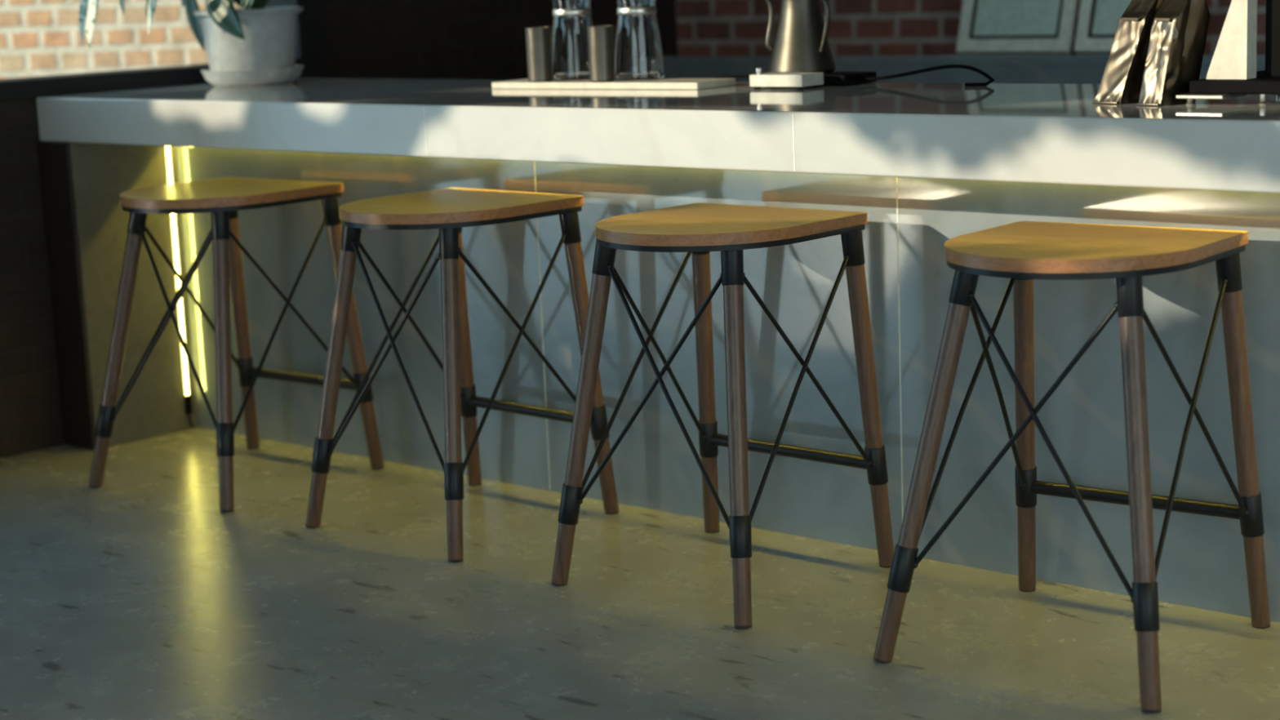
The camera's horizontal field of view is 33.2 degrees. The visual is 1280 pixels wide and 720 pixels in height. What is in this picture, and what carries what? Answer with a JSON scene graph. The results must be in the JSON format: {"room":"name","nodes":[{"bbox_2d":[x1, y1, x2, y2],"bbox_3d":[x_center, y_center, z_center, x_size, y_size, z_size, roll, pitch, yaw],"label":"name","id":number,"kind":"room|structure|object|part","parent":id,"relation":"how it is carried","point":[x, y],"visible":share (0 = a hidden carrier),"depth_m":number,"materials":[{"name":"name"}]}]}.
{"room":"cafe","nodes":[
{"label":"cafe","id":0,"kind":"room"},
{"bbox_2d":[0,0,677,458],"bbox_3d":[-2.143,-1.456,5.495,0.240,3.600,6.540,7,14,41],"label":"wall","id":1,"kind":"structure","parent":0,"point":[371,39],"depth_m":6.72,"materials":[{"name":"black"}]},
{"bbox_2d":[0,0,328,101],"bbox_3d":[-1.651,-1.556,5.978,0.166,1.618,1.770,7,14,41],"label":"window","id":2,"kind":"structure","parent":1,"relation":"in","point":[311,46],"depth_m":6.25,"materials":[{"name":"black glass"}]},
{"bbox_2d":[0,426,1279,719],"bbox_3d":[-1.820,1.130,1.888,23.000,0.200,18.000,7,14,41],"label":"floor","id":3,"kind":"structure","parent":0,"point":[133,596],"depth_m":4.30,"materials":[{"name":"concrete"}]},
{"bbox_2d":[88,177,384,511],"bbox_3d":[-1.067,-0.064,5.557,0.549,0.763,0.560,6,13,39],"label":"bar stool","id":4,"kind":"object","parent":3,"relation":"on","point":[224,197],"visible":0.98,"depth_m":5.49,"materials":[{"name":"brown wood"}]},
{"bbox_3d":[-1.348,-0.030,5.540,0.204,0.720,0.040,-4,11,-10],"label":"leg","id":5,"kind":"part","parent":4,"relation":"part of","materials":[{"name":"brown wood"}]},
{"bbox_3d":[-1.026,0.005,5.281,0.040,0.720,0.186,-2,10,4],"label":"leg","id":6,"kind":"part","parent":4,"relation":"part of","materials":[{"name":"brown wood"}]},
{"bbox_3d":[-1.087,-0.424,5.475,0.466,0.023,0.477,6,13,39],"label":"seat","id":7,"kind":"part","parent":4,"relation":"part of","materials":[{"name":"brown wood"}]},
{"bbox_3d":[-1.086,-0.407,5.478,0.458,0.012,0.469,6,13,39],"label":"seat plate","id":8,"kind":"part","parent":4,"relation":"part of","materials":[{"name":"black metal"}]},
{"bbox_3d":[-1.089,-0.100,5.864,0.040,0.716,0.108,-1,10,5],"label":"leg","id":9,"kind":"part","parent":4,"relation":"part of","materials":[{"name":"brown wood"}]},
{"bbox_3d":[-0.747,-0.063,5.588,0.119,0.716,0.040,-6,11,-22],"label":"leg","id":10,"kind":"part","parent":4,"relation":"part of","materials":[{"name":"brown wood"}]},
{"bbox_2d":[306,187,618,561],"bbox_3d":[-0.432,0.008,5.030,0.541,0.763,0.543,8,14,43],"label":"bar stool","id":11,"kind":"object","parent":3,"relation":"on","point":[447,210],"visible":0.98,"depth_m":4.96,"materials":[{"name":"brown wood"}]},
{"bbox_3d":[-0.720,0.038,5.037,0.175,0.719,0.040,-4,11,-7],"label":"leg","id":12,"kind":"part","parent":11,"relation":"part of","materials":[{"name":"brown wood"}]},
{"bbox_3d":[-0.417,0.077,4.756,0.040,0.720,0.187,-1,10,5],"label":"leg","id":13,"kind":"part","parent":11,"relation":"part of","materials":[{"name":"brown wood"}]},
{"bbox_3d":[-0.458,-0.353,4.953,0.466,0.023,0.477,8,14,43],"label":"seat","id":14,"kind":"part","parent":11,"relation":"part of","materials":[{"name":"brown wood"}]},
{"bbox_3d":[-0.457,-0.336,4.956,0.458,0.012,0.469,8,14,43],"label":"seat plate","id":15,"kind":"part","parent":11,"relation":"part of","materials":[{"name":"black metal"}]},
{"bbox_3d":[-0.439,-0.030,5.343,0.040,0.716,0.110,0,11,13],"label":"leg","id":16,"kind":"part","parent":11,"relation":"part of","materials":[{"name":"brown wood"}]},
{"bbox_3d":[-0.117,0.014,5.035,0.109,0.716,0.040,-4,11,-11],"label":"leg","id":17,"kind":"part","parent":11,"relation":"part of","materials":[{"name":"brown wood"}]},
{"bbox_2d":[35,78,1279,622],"bbox_3d":[1.022,-0.019,4.231,6.416,0.984,0.838,7,14,41],"label":"bar counter","id":18,"kind":"object","parent":3,"relation":"on","point":[929,165],"depth_m":4.76,"materials":[{"name":"stone"}]},
{"bbox_3d":[-1.601,-0.177,5.995,0.142,0.863,0.012,7,14,41],"label":"trim","id":19,"kind":"part","parent":18,"relation":"part of","materials":[{"name":"brown wood"}]},
{"bbox_3d":[-1.340,-0.241,6.284,0.144,0.863,0.776,7,14,41],"label":"panel","id":20,"kind":"part","parent":18,"relation":"part of","materials":[{"name":"grey laminate"}]},
{"bbox_3d":[-1.327,-0.222,6.180,0.012,0.857,0.022,7,14,41],"label":"led strip","id":21,"kind":"part","parent":18,"relation":"part of","materials":[{"name":"yellow plastic"}]},
{"bbox_2d":[79,0,303,87],"bbox_3d":[-1.249,-0.985,6.002,0.373,0.453,0.691,7,14,41],"label":"potted plant","id":22,"kind":"object","parent":18,"relation":"on","point":[254,44],"visible":1,"depth_m":6.05,"materials":[{"name":"green plant"}]},
{"bbox_3d":[-1.116,-0.905,6.158,0.312,0.204,0.312,7,14,41],"label":"pot","id":23,"kind":"part","parent":22,"relation":"part of","materials":[{"name":"white ceramic"}]},
{"bbox_2d":[491,78,735,89],"bbox_3d":[-0.072,-0.685,5.321,0.644,0.016,0.160,6,13,37],"label":"serving tray","id":24,"kind":"object","parent":18,"relation":"on","point":[660,83],"visible":0.86,"depth_m":5.22,"materials":[{"name":"beige ceramic"}]},
{"bbox_2d":[524,26,552,81],"bbox_3d":[-0.252,-0.765,5.374,0.066,0.134,0.066,7,14,41],"label":"tumbler","id":25,"kind":"object","parent":24,"relation":"on","point":[538,39],"visible":1,"depth_m":5.35,"materials":[{"name":"silver metal"}]},
{"bbox_2d":[551,0,593,80],"bbox_3d":[-0.169,-0.815,5.416,0.130,0.210,0.130,7,14,41],"label":"glass carafe","id":26,"kind":"object","parent":24,"relation":"on","point":[571,18],"visible":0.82,"depth_m":5.37,"materials":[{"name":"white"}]},
{"bbox_2d":[586,25,614,81],"bbox_3d":[-0.095,-0.751,5.263,0.066,0.134,0.066,7,14,41],"label":"tumbler","id":27,"kind":"object","parent":24,"relation":"on","point":[601,37],"visible":1,"depth_m":5.24,"materials":[{"name":"silver metal"}]},
{"bbox_2d":[613,0,665,79],"bbox_3d":[-0.006,-0.801,5.304,0.130,0.210,0.130,7,14,41],"label":"glass carafe","id":28,"kind":"object","parent":24,"relation":"on","point":[637,47],"visible":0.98,"depth_m":5.26,"materials":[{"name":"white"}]},
{"bbox_2d":[35,78,1279,192],"bbox_3d":[1.008,-0.444,4.156,6.416,0.120,0.830,7,14,41],"label":"countertop","id":29,"kind":"structure","parent":18,"relation":"on","point":[1010,132],"depth_m":4.45,"materials":[{"name":"stone"}]},
{"bbox_2d":[749,66,823,89],"bbox_3d":[0.340,-0.656,4.983,0.148,0.050,0.090,6,13,38],"label":"kitchen scale","id":30,"kind":"object","parent":18,"relation":"on","point":[798,80],"visible":1,"depth_m":4.95,"materials":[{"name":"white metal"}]},
{"bbox_3d":[0.277,-0.672,4.992,0.016,0.016,0.016,6,13,38],"label":"knob","id":31,"kind":"part","parent":30,"relation":"part of","materials":[{"name":"metal"}]},
{"bbox_2d":[750,0,835,72],"bbox_3d":[0.382,-0.794,5.106,0.201,0.213,0.162,7,14,41],"label":"gooseneck kettle","id":32,"kind":"object","parent":30,"relation":"on","point":[802,44],"visible":0.98,"depth_m":5.06,"materials":[{"name":"silver metal"}]},
{"bbox_3d":[0.289,-0.803,5.111,0.062,0.140,0.015,-1,10,6],"label":"spout","id":33,"kind":"part","parent":32,"relation":"part of","materials":[{"name":"silver metal"}]},
{"bbox_3d":[0.425,-0.792,5.048,0.013,0.137,0.061,-10,13,-36],"label":"handle","id":34,"kind":"part","parent":32,"relation":"part of","materials":[{"name":"silver metal"}]},
{"bbox_2d":[702,64,994,86],"bbox_3d":[0.430,-0.677,5.088,0.954,0.046,0.150,7,14,41],"label":"power cord","id":35,"kind":"object","parent":18,"relation":"on","point":[830,77],"visible":0.66,"depth_m":4.98,"materials":[{"name":"black plastic"}]},
{"bbox_3d":[0.193,-0.693,5.288,0.333,0.022,0.014,6,14,39],"label":"cord","id":36,"kind":"part","parent":35,"relation":"part of","materials":[{"name":"black plastic"}]},
{"bbox_3d":[0.388,-0.687,5.125,0.150,0.004,0.150,7,14,41],"label":"heating plate","id":37,"kind":"part","parent":35,"relation":"part of","materials":[{"name":"black metal"}]},
{"bbox_3d":[0.651,-0.651,4.898,0.053,0.046,0.367,-12,14,-41],"label":"cord","id":38,"kind":"part","parent":35,"relation":"part of","materials":[{"name":"black plastic"}]},
{"bbox_2d":[1092,0,1164,104],"bbox_3d":[0.940,-0.637,4.084,0.131,0.290,0.108,-10,13,-37],"label":"coffee bag","id":39,"kind":"object","parent":18,"relation":"on","point":[1122,80],"visible":0.81,"depth_m":4.08,"materials":[{"name":"metal"}]},
{"bbox_2d":[1136,0,1210,106],"bbox_3d":[0.999,-0.625,4.008,0.144,0.290,0.082,-11,14,-39],"label":"coffee bag","id":40,"kind":"object","parent":18,"relation":"on","point":[1179,30],"visible":0.98,"depth_m":4.00,"materials":[{"name":"metal"}]},
{"bbox_2d":[1175,0,1279,105],"bbox_3d":[1.250,-0.696,3.978,0.346,0.420,0.410,7,14,41],"label":"coffee machine","id":41,"kind":"object","parent":18,"relation":"on","point":[1232,73],"visible":1,"depth_m":3.95,"materials":[{"name":"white plastic"}]},
{"bbox_2d":[1175,93,1247,99],"bbox_3d":[1.060,-0.491,3.982,0.094,0.007,0.100,7,14,41],"label":"drip tray","id":42,"kind":"object","parent":41,"relation":"on","point":[1188,95],"depth_m":3.95,"materials":[{"name":"metal"}]},
{"bbox_2d":[551,202,893,627],"bbox_3d":[0.169,0.085,4.483,0.545,0.763,0.551,7,14,41],"label":"bar stool","id":43,"kind":"object","parent":3,"relation":"on","point":[697,229],"visible":1,"depth_m":4.43,"materials":[{"name":"brown wood"}]},
{"bbox_3d":[-0.118,0.116,4.481,0.168,0.719,0.040,-4,11,-11],"label":"leg","id":44,"kind":"part","parent":43,"relation":"part of","materials":[{"name":"brown wood"}]},
{"bbox_3d":[0.147,0.046,4.801,0.040,0.716,0.121,-2,10,3],"label":"leg","id":45,"kind":"part","parent":43,"relation":"part of","materials":[{"name":"brown wood"}]},
{"bbox_3d":[0.142,-0.277,4.405,0.466,0.023,0.477,7,14,41],"label":"seat","id":46,"kind":"part","parent":43,"relation":"part of","materials":[{"name":"brown wood"}]},
{"bbox_3d":[0.142,-0.259,4.409,0.458,0.012,0.469,7,14,41],"label":"seat plate","id":47,"kind":"part","parent":43,"relation":"part of","materials":[{"name":"black metal"}]},
{"bbox_3d":[0.192,0.154,4.206,0.040,0.720,0.190,-2,10,2],"label":"leg","id":48,"kind":"part","parent":43,"relation":"part of","materials":[{"name":"brown wood"}]},
{"bbox_3d":[0.481,0.089,4.498,0.104,0.715,0.040,-6,11,-18],"label":"leg","id":49,"kind":"part","parent":43,"relation":"part of","materials":[{"name":"brown wood"}]},
{"bbox_2d":[662,49,1265,84],"bbox_3d":[2.849,-0.315,5.524,7.405,0.954,0.266,7,14,41],"label":"countertop","id":50,"kind":"structure","parent":3,"relation":"on","point":[1073,67],"depth_m":6.92,"materials":[{"name":"stone"}]},
{"bbox_2d":[955,0,1078,53],"bbox_3d":[1.214,-1.134,6.875,0.415,0.293,0.102,7,14,41],"label":"picture frame","id":51,"kind":"object","parent":50,"relation":"on","point":[986,26],"visible":1,"depth_m":6.87,"materials":[{"name":"paper"}]},
{"bbox_2d":[1074,0,1131,52],"bbox_3d":[1.540,-1.095,6.590,0.415,0.293,0.102,7,14,41],"label":"picture frame","id":52,"kind":"object","parent":50,"relation":"on","point":[1098,22],"visible":0.41,"depth_m":6.67,"materials":[{"name":"paper"}]},
{"bbox_2d":[873,221,1270,711],"bbox_3d":[0.806,0.159,3.942,0.561,0.764,0.574,6,13,37],"label":"bar stool","id":53,"kind":"object","parent":3,"relation":"on","point":[1023,252],"visible":1,"depth_m":3.88,"materials":[{"name":"brown wood"}]},
{"bbox_3d":[0.521,0.194,3.918,0.214,0.721,0.040,-5,11,-13],"label":"leg","id":54,"kind":"part","parent":53,"relation":"part of","materials":[{"name":"brown wood"}]},
{"bbox_3d":[0.765,0.122,4.257,0.040,0.716,0.122,0,11,14],"label":"leg","id":55,"kind":"part","parent":53,"relation":"part of","materials":[{"name":"brown wood"}]},
{"bbox_3d":[0.782,-0.202,3.864,0.466,0.023,0.477,6,13,37],"label":"seat","id":56,"kind":"part","parent":53,"relation":"part of","materials":[{"name":"brown wood"}]},
{"bbox_3d":[0.783,-0.185,3.867,0.458,0.012,0.469,6,13,37],"label":"seat plate","id":57,"kind":"part","parent":53,"relation":"part of","materials":[{"name":"black metal"}]},
{"bbox_3d":[0.855,0.228,3.663,0.040,0.720,0.202,-2,10,-1],"label":"leg","id":58,"kind":"part","parent":53,"relation":"part of","materials":[{"name":"brown wood"}]},
{"bbox_3d":[1.123,0.157,3.990,0.125,0.717,0.040,-7,11,-24],"label":"leg","id":59,"kind":"part","parent":53,"relation":"part of","materials":[{"name":"brown wood"}]},
{"bbox_2d":[675,0,1266,52],"bbox_3d":[2.940,-1.655,5.470,7.860,3.600,0.200,7,14,41],"label":"wall","id":60,"kind":"structure","parent":0,"point":[702,25],"depth_m":7.41,"materials":[{"name":"red brick"}]},
{"label":"outside","id":61,"kind":"structure","parent":0,"visible":0},
{"bbox_2d":[0,0,243,79],"bbox_3d":[-2.686,-1.475,7.374,3.440,3.000,0.220,-1,11,9],"label":"wall","id":62,"kind":"structure","parent":61,"point":[38,37],"depth_m":7.21,"materials":[{"name":"brick"}]}
]}

